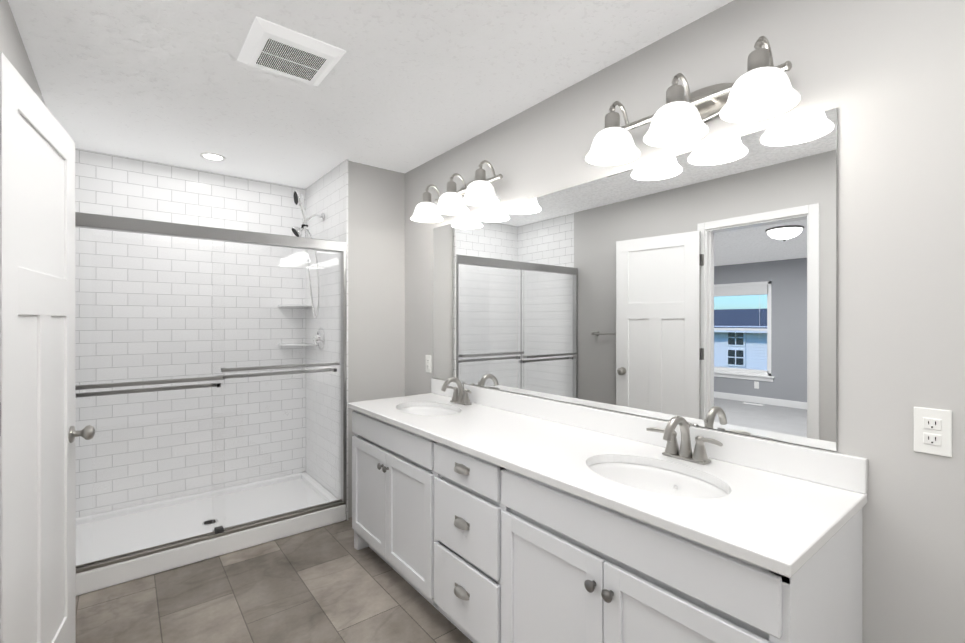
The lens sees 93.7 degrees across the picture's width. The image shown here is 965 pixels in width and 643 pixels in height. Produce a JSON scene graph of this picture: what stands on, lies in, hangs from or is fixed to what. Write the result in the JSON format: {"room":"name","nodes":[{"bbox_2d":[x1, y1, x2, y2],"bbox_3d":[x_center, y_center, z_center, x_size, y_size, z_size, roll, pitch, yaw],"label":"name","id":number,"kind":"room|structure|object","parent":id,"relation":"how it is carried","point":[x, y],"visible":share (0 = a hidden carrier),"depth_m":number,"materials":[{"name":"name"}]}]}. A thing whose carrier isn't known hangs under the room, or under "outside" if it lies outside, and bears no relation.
{"room":"bathroom","nodes":[
{"label":"bathroom","id":0,"kind":"room"},
{"bbox_2d":[0,0,40,99],"bbox_3d":[-1.787,0.125,1.648,0.120,2.490,1.340,0,0,-38],"label":"wall","id":1,"kind":"structure","parent":0,"point":[13,49],"depth_m":1.67,"materials":[{"name":"paint"}]},
{"bbox_2d":[0,52,94,642],"bbox_3d":[-1.451,0.319,1.516,0.210,2.078,0.724,0,0,-38],"label":"door","id":2,"kind":"structure","parent":1,"relation":"in","point":[39,432],"depth_m":1.45,"materials":[{"name":"white paint"}]},
{"bbox_2d":[75,148,305,236],"bbox_3d":[-2.122,0.124,3.398,1.530,2.490,0.120,0,0,-38],"label":"wall tile","id":3,"kind":"structure","parent":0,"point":[114,185],"depth_m":3.27,"materials":[{"name":"white tile"}]},
{"bbox_2d":[76,517,472,642],"bbox_3d":[-0.171,1.421,1.302,2.224,0.100,5.830,0,0,-38],"label":"floor","id":4,"kind":"structure","parent":0,"point":[328,584],"depth_m":2.21,"materials":[{"name":"tile"}]},
{"bbox_2d":[76,504,345,595],"bbox_3d":[-1.807,1.312,2.993,1.514,0.115,0.903,0,0,-38],"label":"shower base","id":5,"kind":"object","parent":4,"relation":"on","point":[95,579],"visible":0.21,"depth_m":2.58,"materials":[{"name":"white plastic"}]},
{"bbox_2d":[75,212,345,572],"bbox_3d":[-1.546,0.355,2.662,1.514,1.800,0.140,0,0,-38],"label":"shower door","id":6,"kind":"structure","parent":5,"relation":"on","point":[210,382],"depth_m":2.58,"materials":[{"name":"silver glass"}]},
{"bbox_2d":[8,0,732,188],"bbox_3d":[-0.171,-1.169,1.301,2.224,0.100,5.830,0,0,-38],"label":"ceiling","id":7,"kind":"structure","parent":0,"point":[404,86],"depth_m":2.04,"materials":[{"name":"white paint"}]},
{"bbox_2d":[200,152,225,160],"bbox_3d":[-1.832,-1.117,3.076,0.156,0.008,0.156,0,0,-38],"label":"recessed light","id":8,"kind":"object","parent":7,"relation":"in","point":[211,156],"visible":1,"depth_m":3.06,"materials":[{"name":"white plastic"}]},
{"bbox_2d":[237,16,345,85],"bbox_3d":[-0.806,-1.108,1.903,0.340,0.025,0.350,0,0,-38],"label":"fan","id":9,"kind":"object","parent":7,"relation":"attached to","point":[277,49],"visible":1,"depth_m":1.86,"materials":[{"name":"white plastic"}]},
{"bbox_2d":[348,161,404,517],"bbox_3d":[-1.074,0.124,3.674,0.454,2.490,0.990,0,0,-38],"label":"wall","id":10,"kind":"structure","parent":0,"point":[376,282],"depth_m":3.27,"materials":[{"name":"paint"}]},
{"bbox_2d":[305,159,347,519],"bbox_3d":[-1.210,0.124,3.470,0.012,2.490,0.900,0,0,-38],"label":"wall tiles","id":11,"kind":"structure","parent":10,"relation":"attached to","point":[327,194],"depth_m":3.29,"materials":[{"name":"white tile"}]},
{"bbox_2d":[291,190,324,237],"bbox_3d":[-1.304,-0.496,3.390,0.236,0.943,0.114,0,0,-38],"label":"shower head","id":12,"kind":"object","parent":11,"relation":"attached to","point":[298,201],"visible":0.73,"depth_m":3.35,"materials":[{"name":"silver metal"}]},
{"bbox_2d":[380,406,459,457],"bbox_3d":[-0.308,0.595,2.559,0.329,0.151,0.484,0,0,-38],"label":"sink","id":13,"kind":"object","parent":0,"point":[423,447],"depth_m":2.22,"materials":[{"name":"white ceramic"}]},
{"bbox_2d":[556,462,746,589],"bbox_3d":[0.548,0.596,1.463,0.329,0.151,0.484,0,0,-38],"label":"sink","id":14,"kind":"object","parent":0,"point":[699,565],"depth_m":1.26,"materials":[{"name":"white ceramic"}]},
{"bbox_2d":[348,393,866,577],"bbox_3d":[0.143,0.505,2.010,0.611,0.030,2.314,0,0,-38],"label":"countertop","id":15,"kind":"structure","parent":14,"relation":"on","point":[786,526],"depth_m":1.38,"materials":[{"name":"white stone"}]},
{"bbox_2d":[441,377,471,404],"bbox_3d":[-0.174,0.409,2.677,0.167,0.160,0.276,0,0,-38],"label":"faucet","id":16,"kind":"object","parent":15,"relation":"on","point":[460,394],"visible":1,"depth_m":2.68,"materials":[{"name":"silver metal"}]},
{"bbox_2d":[646,416,722,464],"bbox_3d":[0.683,0.410,1.582,0.167,0.160,0.276,0,0,-38],"label":"faucet","id":17,"kind":"object","parent":15,"relation":"on","point":[698,455],"visible":1,"depth_m":1.59,"materials":[{"name":"silver metal"}]},
{"bbox_2d":[405,0,964,642],"bbox_3d":[0.654,0.125,1.955,0.120,2.490,5.830,0,0,-38],"label":"wall","id":18,"kind":"structure","parent":0,"point":[885,78],"depth_m":1.28,"materials":[{"name":"paint"}]},
{"bbox_2d":[426,355,430,372],"bbox_3d":[-0.378,0.294,3.153,0.008,0.120,0.072,0,0,-38],"label":"electrical outlet","id":19,"kind":"object","parent":18,"relation":"attached to","point":[428,363],"visible":1,"depth_m":3.14,"materials":[{"name":"white plastic"}]},
{"bbox_2d":[410,160,502,222],"bbox_3d":[-0.158,-0.760,2.665,0.270,0.228,0.758,0,0,-38],"label":"vanity light","id":20,"kind":"object","parent":18,"relation":"attached to","point":[479,190],"visible":1,"depth_m":2.58,"materials":[{"name":"white glass"}]},
{"bbox_2d":[433,108,837,450],"bbox_3d":[0.359,-0.124,2.222,0.010,1.026,2.238,0,0,-38],"label":"mirror","id":21,"kind":"object","parent":18,"relation":"attached to","point":[697,287],"visible":0.92,"depth_m":1.74,"materials":[{"name":"white mirror"}]},
{"bbox_2d":[431,378,867,493],"bbox_3d":[0.375,0.440,2.193,0.020,0.100,2.314,0,0,-38],"label":"backsplash","id":22,"kind":"structure","parent":18,"relation":"attached to","point":[840,470],"depth_m":1.61,"materials":[{"name":"white stone"}]},
{"bbox_2d":[585,36,800,165],"bbox_3d":[0.695,-0.760,1.589,0.270,0.228,0.732,0,0,-38],"label":"vanity light","id":23,"kind":"object","parent":18,"relation":"attached to","point":[761,89],"visible":1,"depth_m":1.54,"materials":[{"name":"white glass"}]},
{"bbox_2d":[914,407,951,456],"bbox_3d":[1.180,0.288,1.187,0.008,0.120,0.072,0,0,-38],"label":"electrical outlet","id":24,"kind":"object","parent":18,"relation":"attached to","point":[932,431],"visible":1,"depth_m":1.18,"materials":[{"name":"white plastic"}]}
]}

